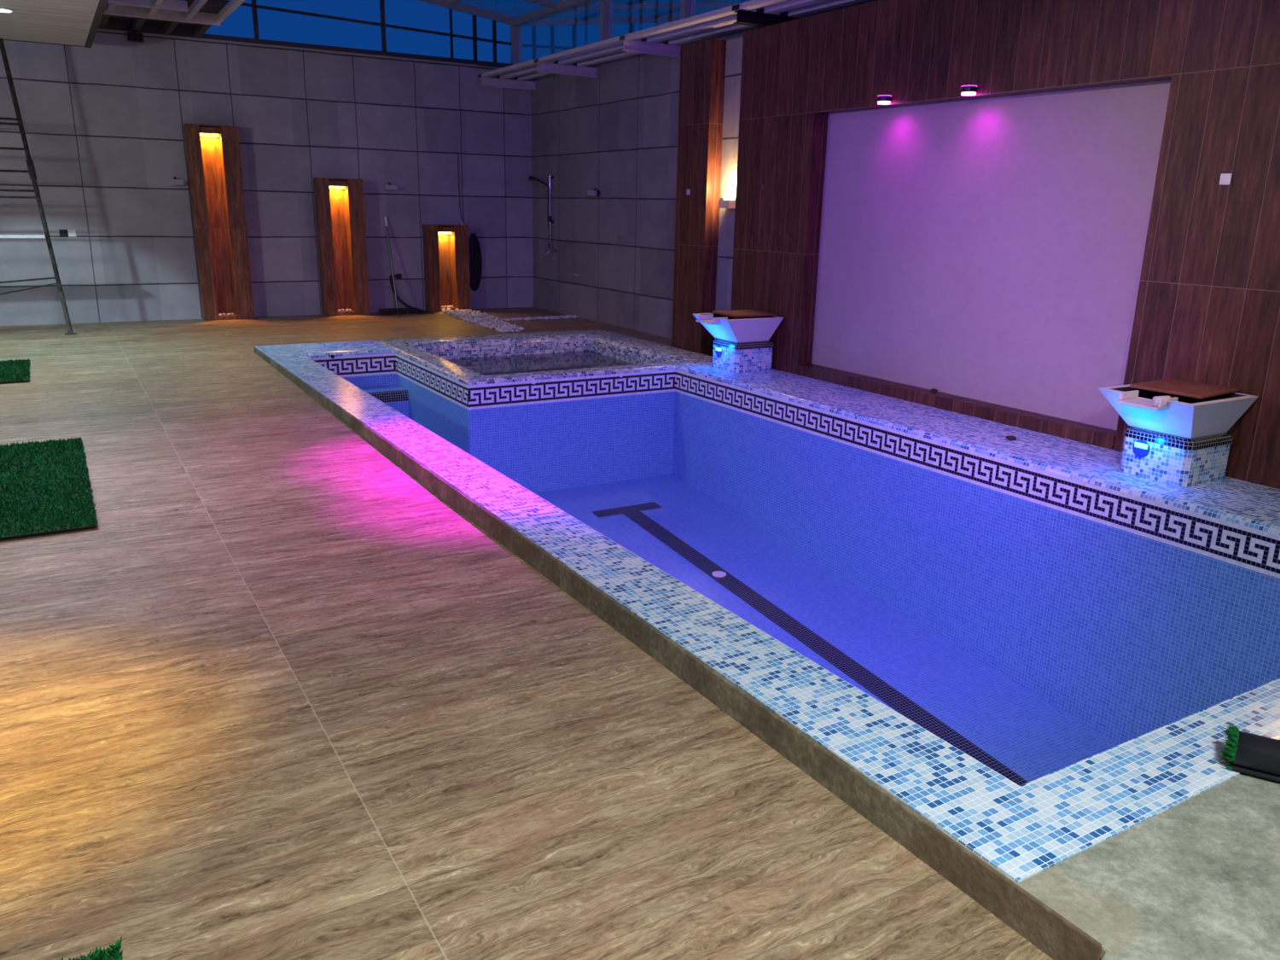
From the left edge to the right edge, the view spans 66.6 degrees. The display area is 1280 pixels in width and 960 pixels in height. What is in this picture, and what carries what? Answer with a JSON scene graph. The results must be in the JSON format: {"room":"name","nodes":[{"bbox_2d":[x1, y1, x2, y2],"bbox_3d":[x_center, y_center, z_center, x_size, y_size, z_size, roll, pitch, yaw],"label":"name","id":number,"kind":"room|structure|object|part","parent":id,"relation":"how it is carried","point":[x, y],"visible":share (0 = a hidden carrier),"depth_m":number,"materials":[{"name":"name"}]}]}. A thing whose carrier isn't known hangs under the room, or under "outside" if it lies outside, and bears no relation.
{"room":"indoor swimming pool","nodes":[
{"label":"indoor swimming pool","id":0,"kind":"room"},
{"bbox_2d":[0,0,98,46],"bbox_3d":[-3.989,-2.599,2.907,4.660,0.070,16.530,-8,18,-30],"label":"ceiling","id":1,"kind":"structure","parent":0,"point":[53,21],"depth_m":9.33,"materials":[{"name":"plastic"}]},
{"bbox_2d":[0,7,13,12],"bbox_3d":[-5.766,-4.251,8.820,0.170,0.016,0.170,-8,18,-30],"label":"recessed light","id":2,"kind":"object","parent":1,"relation":"in","point":[2,9],"visible":1,"depth_m":8.79,"materials":[{"name":"white plastic"}]},
{"bbox_2d":[3,0,108,47],"bbox_3d":[-3.974,-2.618,2.941,4.725,0.110,16.580,-8,18,-30],"label":"trim","id":3,"kind":"structure","parent":1,"relation":"attached to","point":[101,5],"depth_m":9.62,"materials":[{"name":"wood"}]},
{"bbox_2d":[0,30,533,325],"bbox_3d":[-6.081,-3.671,12.286,10.840,3.580,0.200,-8,18,-30],"label":"wall","id":4,"kind":"structure","parent":0,"point":[103,122],"depth_m":12.59,"materials":[{"name":"tile"}]},
{"bbox_2d":[58,229,76,236],"bbox_3d":[-6.940,-2.994,11.819,0.175,0.085,0.018,-8,18,-30],"label":"wall socket","id":5,"kind":"object","parent":4,"relation":"attached to","point":[62,232],"visible":1,"depth_m":11.82,"materials":[{"name":"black plastic"}]},
{"bbox_3d":[-6.979,-2.990,11.800,0.088,0.085,0.013,-8,18,-30],"label":"black plate","id":6,"kind":"part","parent":5,"relation":"part of","materials":[{"name":"plastic"}]},
{"bbox_3d":[-6.903,-2.998,11.845,0.085,0.080,0.013,-8,18,-30],"label":"white plate","id":7,"kind":"part","parent":5,"relation":"part of","materials":[{"name":"plastic"}]},
{"bbox_2d":[98,0,245,42],"bbox_3d":[-5.167,-5.044,10.491,1.360,0.270,3.030,-8,18,-30],"label":"roof frame","id":8,"kind":"object","parent":4,"relation":"on","point":[183,18],"visible":0.84,"depth_m":10.93,"materials":[{"name":"metal"}]},
{"bbox_2d":[168,176,183,185],"bbox_3d":[-5.827,-3.750,12.220,0.170,0.098,0.130,-8,18,-30],"label":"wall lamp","id":9,"kind":"object","parent":4,"relation":"attached to","point":[171,182],"visible":1,"depth_m":12.17,"materials":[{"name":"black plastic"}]},
{"bbox_2d":[97,28,514,68],"bbox_3d":[-6.079,-5.416,11.757,10.740,0.065,0.230,-8,18,-30],"label":"trim","id":10,"kind":"structure","parent":4,"relation":"on","point":[483,63],"depth_m":12.94,"materials":[{"name":"metal"}]},
{"bbox_2d":[313,177,370,316],"bbox_3d":[-4.094,-3.192,13.395,0.610,1.820,0.228,-8,18,-30],"label":"niche","id":11,"kind":"object","parent":4,"relation":"attached to","point":[340,214],"visible":1,"depth_m":13.35,"materials":[{"name":"brown wood"}]},
{"bbox_3d":[-4.119,-3.182,13.385,0.247,1.805,0.223,-8,18,-30],"label":"panel","id":12,"kind":"part","parent":11,"relation":"part of","materials":[{"name":"brown wood"}]},
{"bbox_2d":[219,0,511,62],"bbox_3d":[-6.212,-6.305,11.407,10.181,1.830,0.090,-8,18,-30],"label":"window","id":13,"kind":"structure","parent":4,"relation":"in","point":[253,4],"depth_m":13.18,"materials":[{"name":"black metal"}]},
{"bbox_2d":[384,182,396,190],"bbox_3d":[-3.485,-4.090,13.571,0.170,0.098,0.130,-8,18,-30],"label":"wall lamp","id":14,"kind":"object","parent":4,"relation":"attached to","point":[386,187],"visible":1,"depth_m":13.52,"materials":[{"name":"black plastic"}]},
{"bbox_2d":[395,273,401,279],"bbox_3d":[-3.457,-2.922,13.979,0.070,0.070,0.049,-8,18,-30],"label":"power outlet","id":15,"kind":"object","parent":4,"relation":"attached to","point":[398,276],"visible":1,"depth_m":13.96,"materials":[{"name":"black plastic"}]},
{"bbox_2d":[389,274,422,309],"bbox_3d":[-3.372,-2.693,14.050,0.448,0.528,0.060,-5,17,-20],"label":"cable","id":16,"kind":"object","parent":15,"relation":"attached to","point":[395,276],"visible":0.68,"depth_m":14.00,"materials":[{"name":"rubber"}]},
{"bbox_2d":[422,224,470,312],"bbox_3d":[-2.820,-3.089,14.215,0.610,1.230,0.228,-8,18,-30],"label":"niche","id":17,"kind":"object","parent":4,"relation":"attached to","point":[445,247],"visible":0.89,"depth_m":14.17,"materials":[{"name":"brown wood"}]},
{"bbox_3d":[-2.844,-3.079,14.204,0.247,1.215,0.223,-8,18,-30],"label":"panel","id":18,"kind":"part","parent":17,"relation":"part of","materials":[{"name":"brown wood"}]},
{"bbox_2d":[457,153,464,224],"bbox_3d":[-2.602,-4.211,14.140,0.066,1.002,0.039,-1,16,-9],"label":"lead","id":19,"kind":"object","parent":4,"relation":"hanging from","point":[462,222],"visible":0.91,"depth_m":14.14,"materials":[{"name":"plastic"}]},
{"bbox_2d":[468,232,482,291],"bbox_3d":[-2.453,-3.229,14.474,0.240,0.847,0.109,-8,18,-30],"label":"coil","id":20,"kind":"object","parent":4,"relation":"hanging from","point":[474,244],"visible":0.94,"depth_m":14.48,"materials":[{"name":"black rubber"}]},
{"bbox_2d":[417,0,592,26],"bbox_3d":[-1.734,-4.479,4.217,10.306,1.376,17.300,-8,18,-30],"label":"ceiling","id":21,"kind":"structure","parent":0,"point":[551,8],"depth_m":13.39,"materials":[{"name":"metal"}]},
{"bbox_2d":[510,0,869,81],"bbox_3d":[2.558,-4.130,7.114,0.205,0.790,17.125,-8,18,-30],"label":"roof beam","id":22,"kind":"structure","parent":21,"relation":"attached to","point":[592,21],"depth_m":11.81,"materials":[{"name":"metal"}]},
{"bbox_3d":[2.550,-3.747,7.116,0.100,0.052,16.950,-8,18,-30],"label":"roof rail","id":23,"kind":"part","parent":22,"relation":"part of","materials":[{"name":"white metal"}]},
{"bbox_2d":[0,307,1053,959],"bbox_3d":[-1.732,0.033,5.563,10.540,0.060,17.330,-8,18,-30],"label":"floor","id":24,"kind":"structure","parent":0,"point":[282,699],"depth_m":3.03,"materials":[{"name":"brown tile"}]},
{"bbox_2d":[0,358,30,383],"bbox_3d":[-6.059,-0.931,8.502,1.274,0.031,1.253,-8,18,-30],"label":"mat","id":25,"kind":"object","parent":24,"relation":"on","point":[11,370],"visible":1,"depth_m":8.69,"materials":[{"name":"green plant"}]},
{"bbox_2d":[0,38,76,335],"bbox_3d":[-6.985,-3.053,10.326,1.410,3.092,0.250,-8,18,-30],"label":"ladder","id":26,"kind":"object","parent":24,"relation":"on","point":[30,164],"visible":1,"depth_m":10.56,"materials":[{"name":"metal"}]},
{"bbox_3d":[-6.500,-1.667,11.125,0.120,0.012,0.100,-8,18,-30],"label":"foot plate","id":27,"kind":"part","parent":26,"relation":"part of","materials":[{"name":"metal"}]},
{"bbox_2d":[0,436,97,539],"bbox_3d":[-3.754,0.043,5.362,1.285,0.031,2.081,-8,18,-30],"label":"mat","id":28,"kind":"object","parent":24,"relation":"on","point":[45,487],"visible":1,"depth_m":5.38,"materials":[{"name":"green plant"}]},
{"bbox_2d":[60,936,122,959],"bbox_3d":[-1.298,1.118,1.767,0.679,0.031,0.520,-8,18,-30],"label":"mat","id":29,"kind":"object","parent":24,"relation":"on","point":[113,953],"visible":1,"depth_m":2.11,"materials":[{"name":"green plant"}]},
{"bbox_2d":[182,123,254,320],"bbox_3d":[-5.412,-3.290,12.551,0.610,2.410,0.228,-8,18,-30],"label":"niche","id":30,"kind":"object","parent":24,"relation":"on","point":[212,151],"visible":1,"depth_m":12.50,"materials":[{"name":"brown wood"}]},
{"bbox_3d":[-5.436,-3.279,12.540,0.247,2.395,0.223,-8,18,-30],"label":"panel","id":31,"kind":"part","parent":30,"relation":"part of","materials":[{"name":"brown wood"}]},
{"bbox_2d":[377,216,417,314],"bbox_3d":[-3.491,-3.018,13.729,0.564,1.330,0.373,-8,18,-30],"label":"push broom","id":32,"kind":"object","parent":24,"relation":"on","point":[387,311],"visible":1,"depth_m":13.73,"materials":[{"name":"metal"}]},
{"bbox_3d":[-3.500,-3.046,13.732,0.034,1.248,0.339,-9,19,-33],"label":"handle","id":33,"kind":"part","parent":32,"relation":"part of","materials":[{"name":"metal"}]},
{"bbox_2d":[415,309,434,314],"bbox_3d":[-3.110,-2.423,13.996,0.238,0.049,0.280,-8,18,-30],"label":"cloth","id":34,"kind":"object","parent":24,"relation":"on","point":[419,311],"visible":0.91,"depth_m":13.91,"materials":[{"name":"fabric"}]},
{"bbox_2d":[447,312,521,331],"bbox_3d":[-2.139,-2.165,13.198,0.458,0.023,2.468,-7,17,-26],"label":"chips","id":35,"kind":"object","parent":24,"relation":"on","point":[466,312],"visible":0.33,"depth_m":13.22,"materials":[{"name":"white stone"}]},
{"bbox_2d":[375,329,712,493],"bbox_3d":[-1.006,-0.593,10.508,2.850,1.622,2.850,-8,18,-30],"label":"hot tub","id":36,"kind":"object","parent":24,"relation":"in","point":[581,423],"visible":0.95,"depth_m":9.26,"materials":[{"name":"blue tile"}]},
{"bbox_2d":[253,340,1279,959],"bbox_3d":[0.243,0.418,7.372,4.152,1.820,9.790,-8,18,-30],"label":"swimming pool","id":37,"kind":"object","parent":24,"relation":"in","point":[1032,649],"visible":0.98,"depth_m":5.87,"materials":[{"name":"tile"}]},
{"bbox_2d":[692,313,783,372],"bbox_3d":[0.889,-1.311,9.270,0.714,0.513,0.577,-8,18,-30],"label":"fountain","id":38,"kind":"object","parent":37,"relation":"on","point":[741,344],"visible":0.95,"depth_m":9.15,"materials":[{"name":"tile"}]},
{"bbox_3d":[0.671,-1.497,9.081,0.195,0.061,0.266,-8,18,-30],"label":"spout","id":39,"kind":"part","parent":38,"relation":"part of","materials":[{"name":"white ceramic"}]},
{"bbox_2d":[692,313,783,343],"bbox_3d":[0.921,-1.447,9.250,0.647,0.227,0.577,-8,18,-30],"label":"bowl","id":40,"kind":"object","parent":38,"relation":"on","point":[727,328],"depth_m":9.10,"materials":[{"name":"white ceramic"}]},
{"bbox_2d":[711,309,775,317],"bbox_3d":[0.986,-1.583,9.259,0.455,0.020,0.415,-7,18,-28],"label":"wooden board","id":41,"kind":"object","parent":38,"relation":"on","point":[736,313],"visible":1,"depth_m":9.18,"materials":[{"name":"brown wood"}]},
{"bbox_2d":[342,373,1279,782],"bbox_3d":[0.133,0.603,7.176,3.050,1.566,8.530,-8,18,-30],"label":"basin","id":42,"kind":"object","parent":37,"relation":"in","point":[1035,638],"depth_m":6.55,"materials":[{"name":"blue tile"}]},
{"bbox_2d":[1005,435,1016,440],"bbox_3d":[2.527,-0.287,6.632,0.059,0.032,0.071,-8,18,-30],"label":"stone","id":43,"kind":"object","parent":37,"relation":"on","point":[1009,437],"visible":1,"depth_m":6.61,"materials":[{"name":"black stone"}]},
{"bbox_2d":[1098,384,1258,486],"bbox_3d":[3.091,-0.266,5.715,0.714,0.513,0.577,-8,18,-30],"label":"fountain","id":44,"kind":"object","parent":37,"relation":"on","point":[1183,442],"visible":0.91,"depth_m":5.61,"materials":[{"name":"tile"}]},
{"bbox_3d":[2.873,-0.452,5.525,0.195,0.061,0.266,-8,18,-30],"label":"spout","id":45,"kind":"part","parent":44,"relation":"part of","materials":[{"name":"white ceramic"}]},
{"bbox_2d":[1152,395,1171,406],"bbox_3d":[2.901,-0.435,5.417,0.103,0.065,0.062,3,16,6],"label":"wrapping","id":46,"kind":"object","parent":44,"relation":"attached to","point":[1155,399],"visible":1,"depth_m":5.40,"materials":[{"name":"white plastic"}]},
{"bbox_2d":[1098,384,1258,438],"bbox_3d":[3.122,-0.402,5.695,0.647,0.227,0.577,-8,18,-30],"label":"bowl","id":47,"kind":"object","parent":44,"relation":"on","point":[1183,417],"depth_m":5.58,"materials":[{"name":"white ceramic"}]},
{"bbox_2d":[1129,378,1239,398],"bbox_3d":[3.188,-0.539,5.704,0.455,0.020,0.415,-10,19,-35],"label":"wooden board","id":48,"kind":"object","parent":44,"relation":"on","point":[1187,388],"visible":1,"depth_m":5.65,"materials":[{"name":"brown wood"}]},
{"bbox_2d":[531,0,878,338],"bbox_3d":[2.856,-2.154,7.701,0.200,3.500,17.230,-8,18,-30],"label":"wall","id":49,"kind":"structure","parent":0,"point":[614,132],"depth_m":12.72,"materials":[{"name":"tile"}]},
{"bbox_2d":[477,74,536,90],"bbox_3d":[-1.896,-5.704,13.977,0.863,0.150,0.100,-8,18,-30],"label":"bracket","id":50,"kind":"object","parent":49,"relation":"attached to","point":[497,82],"visible":0.81,"depth_m":13.97,"materials":[{"name":"metal"}]},
{"bbox_2d":[529,175,557,257],"bbox_3d":[-1.394,-3.845,14.261,0.503,1.162,0.168,13,19,35],"label":"shower","id":51,"kind":"object","parent":49,"relation":"attached to","point":[531,177],"visible":1,"depth_m":14.17,"materials":[{"name":"silver metal"}]},
{"bbox_2d":[534,58,598,77],"bbox_3d":[-0.935,-5.249,12.427,0.863,0.150,0.100,-8,18,-30],"label":"bracket","id":52,"kind":"object","parent":49,"relation":"attached to","point":[556,68],"visible":0.82,"depth_m":12.41,"materials":[{"name":"metal"}]},
{"bbox_2d":[479,0,787,77],"bbox_3d":[2.078,-3.681,6.843,0.100,0.052,16.950,-8,18,-30],"label":"roof rail","id":53,"kind":"object","parent":52,"relation":"attached to","point":[752,4],"visible":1,"depth_m":10.10,"materials":[{"name":"metal"}]},
{"bbox_2d":[497,0,828,79],"bbox_3d":[2.314,-3.714,6.979,0.100,0.052,16.950,-8,18,-30],"label":"roof rail","id":54,"kind":"object","parent":52,"relation":"attached to","point":[791,4],"visible":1,"depth_m":10.02,"materials":[{"name":"metal"}]},
{"bbox_2d":[587,188,599,196],"bbox_3d":[-0.606,-3.829,12.951,0.130,0.098,0.170,-8,18,-30],"label":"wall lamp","id":55,"kind":"object","parent":49,"relation":"attached to","point":[594,192],"visible":1,"depth_m":12.92,"materials":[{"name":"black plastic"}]},
{"bbox_2d":[619,34,680,58],"bbox_3d":[0.173,-4.723,10.637,0.863,0.150,0.100,-8,18,-30],"label":"bracket","id":56,"kind":"object","parent":49,"relation":"attached to","point":[643,47],"visible":0.67,"depth_m":10.59,"materials":[{"name":"metal"}]},
{"bbox_2d":[731,4,800,27],"bbox_3d":[1.220,-4.226,8.946,0.863,0.150,0.100,-8,18,-30],"label":"bracket","id":57,"kind":"object","parent":49,"relation":"attached to","point":[759,19],"visible":0.64,"depth_m":8.85,"materials":[{"name":"black metal"}]},
{"bbox_2d":[714,36,743,339],"bbox_3d":[1.111,-2.739,10.001,0.367,3.293,0.508,-8,18,-30],"label":"wall","id":58,"kind":"structure","parent":0,"point":[734,47],"depth_m":9.88,"materials":[{"name":"tile"}]},
{"bbox_2d":[718,192,735,208],"bbox_3d":[0.902,-2.824,9.840,0.129,0.155,0.180,-8,18,-30],"label":"wall sconce","id":59,"kind":"object","parent":58,"relation":"attached to","point":[728,201],"visible":0.91,"depth_m":9.79,"materials":[{"name":"white glass"}]},
{"bbox_3d":[0.902,-2.788,9.850,0.129,0.080,0.180,-8,18,-30],"label":"lamp shade","id":60,"kind":"part","parent":59,"relation":"part of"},
{"bbox_3d":[0.899,-2.833,9.835,0.107,0.135,0.110,-8,18,-30],"label":"bulb","id":61,"kind":"part","parent":59,"relation":"part of","materials":[{"name":"white glass"}]},
{"bbox_2d":[671,0,1279,488],"bbox_3d":[3.776,-1.426,5.538,0.538,3.305,12.370,-8,18,-30],"label":"cladding","id":62,"kind":"object","parent":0,"point":[1207,309],"visible":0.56,"depth_m":6.45,"materials":[{"name":"brown wood"}]},
{"bbox_2d":[761,185,765,190],"bbox_3d":[1.160,-2.755,9.183,0.016,0.050,0.050,-8,18,-30],"label":"switch plate","id":63,"kind":"object","parent":62,"relation":"attached to","point":[763,187],"visible":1,"depth_m":9.17,"materials":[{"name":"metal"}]},
{"bbox_2d":[877,94,892,104],"bbox_3d":[1.930,-2.999,7.685,0.120,0.062,0.112,-8,18,-30],"label":"lamp","id":64,"kind":"object","parent":62,"relation":"attached to","point":[882,99],"visible":1,"depth_m":7.65,"materials":[{"name":"black metal"}]},
{"bbox_2d":[960,84,977,95],"bbox_3d":[2.362,-2.794,6.988,0.120,0.062,0.112,-8,18,-30],"label":"lamp","id":65,"kind":"object","parent":62,"relation":"attached to","point":[969,90],"visible":1,"depth_m":6.95,"materials":[{"name":"black metal"}]},
{"bbox_2d":[811,79,1170,430],"bbox_3d":[2.619,-1.730,7.627,0.376,2.315,3.235,-8,18,-30],"label":"wall panel","id":66,"kind":"object","parent":62,"relation":"attached to","point":[992,249],"visible":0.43,"depth_m":7.23,"materials":[{"name":"white paint"}]},
{"bbox_2d":[797,363,1116,449],"bbox_3d":[2.361,-0.637,7.788,0.172,0.113,3.231,-8,18,-30],"label":"trim","id":67,"kind":"structure","parent":66,"relation":"attached to","point":[1087,433],"depth_m":7.41,"materials":[{"name":"brown wood"}]},
{"bbox_2d":[930,388,937,392],"bbox_3d":[2.361,-0.721,7.823,0.055,0.030,0.071,-8,18,-30],"label":"stone","id":68,"kind":"object","parent":67,"relation":"on","point":[933,390],"visible":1,"depth_m":7.80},
{"bbox_2d":[1219,173,1232,185],"bbox_3d":[3.370,-1.732,5.609,0.016,0.062,0.062,-8,18,-30],"label":"switch plate","id":69,"kind":"object","parent":62,"relation":"attached to","point":[1225,178],"visible":1,"depth_m":5.60,"materials":[{"name":"white plastic"}]},
{"bbox_2d":[936,773,1279,959],"bbox_3d":[3.624,1.295,1.555,4.340,0.214,4.635,-8,18,-30],"label":"floor","id":70,"kind":"structure","parent":0,"point":[1198,878],"depth_m":2.26,"materials":[{"name":"beige stone"}]},
{"bbox_2d":[1218,721,1279,782],"bbox_3d":[1.972,0.796,2.556,0.794,0.123,0.124,10,18,28],"label":"roll","id":71,"kind":"object","parent":70,"relation":"on","point":[1253,754],"visible":1,"depth_m":2.67,"materials":[{"name":"black rubber"}]}
]}

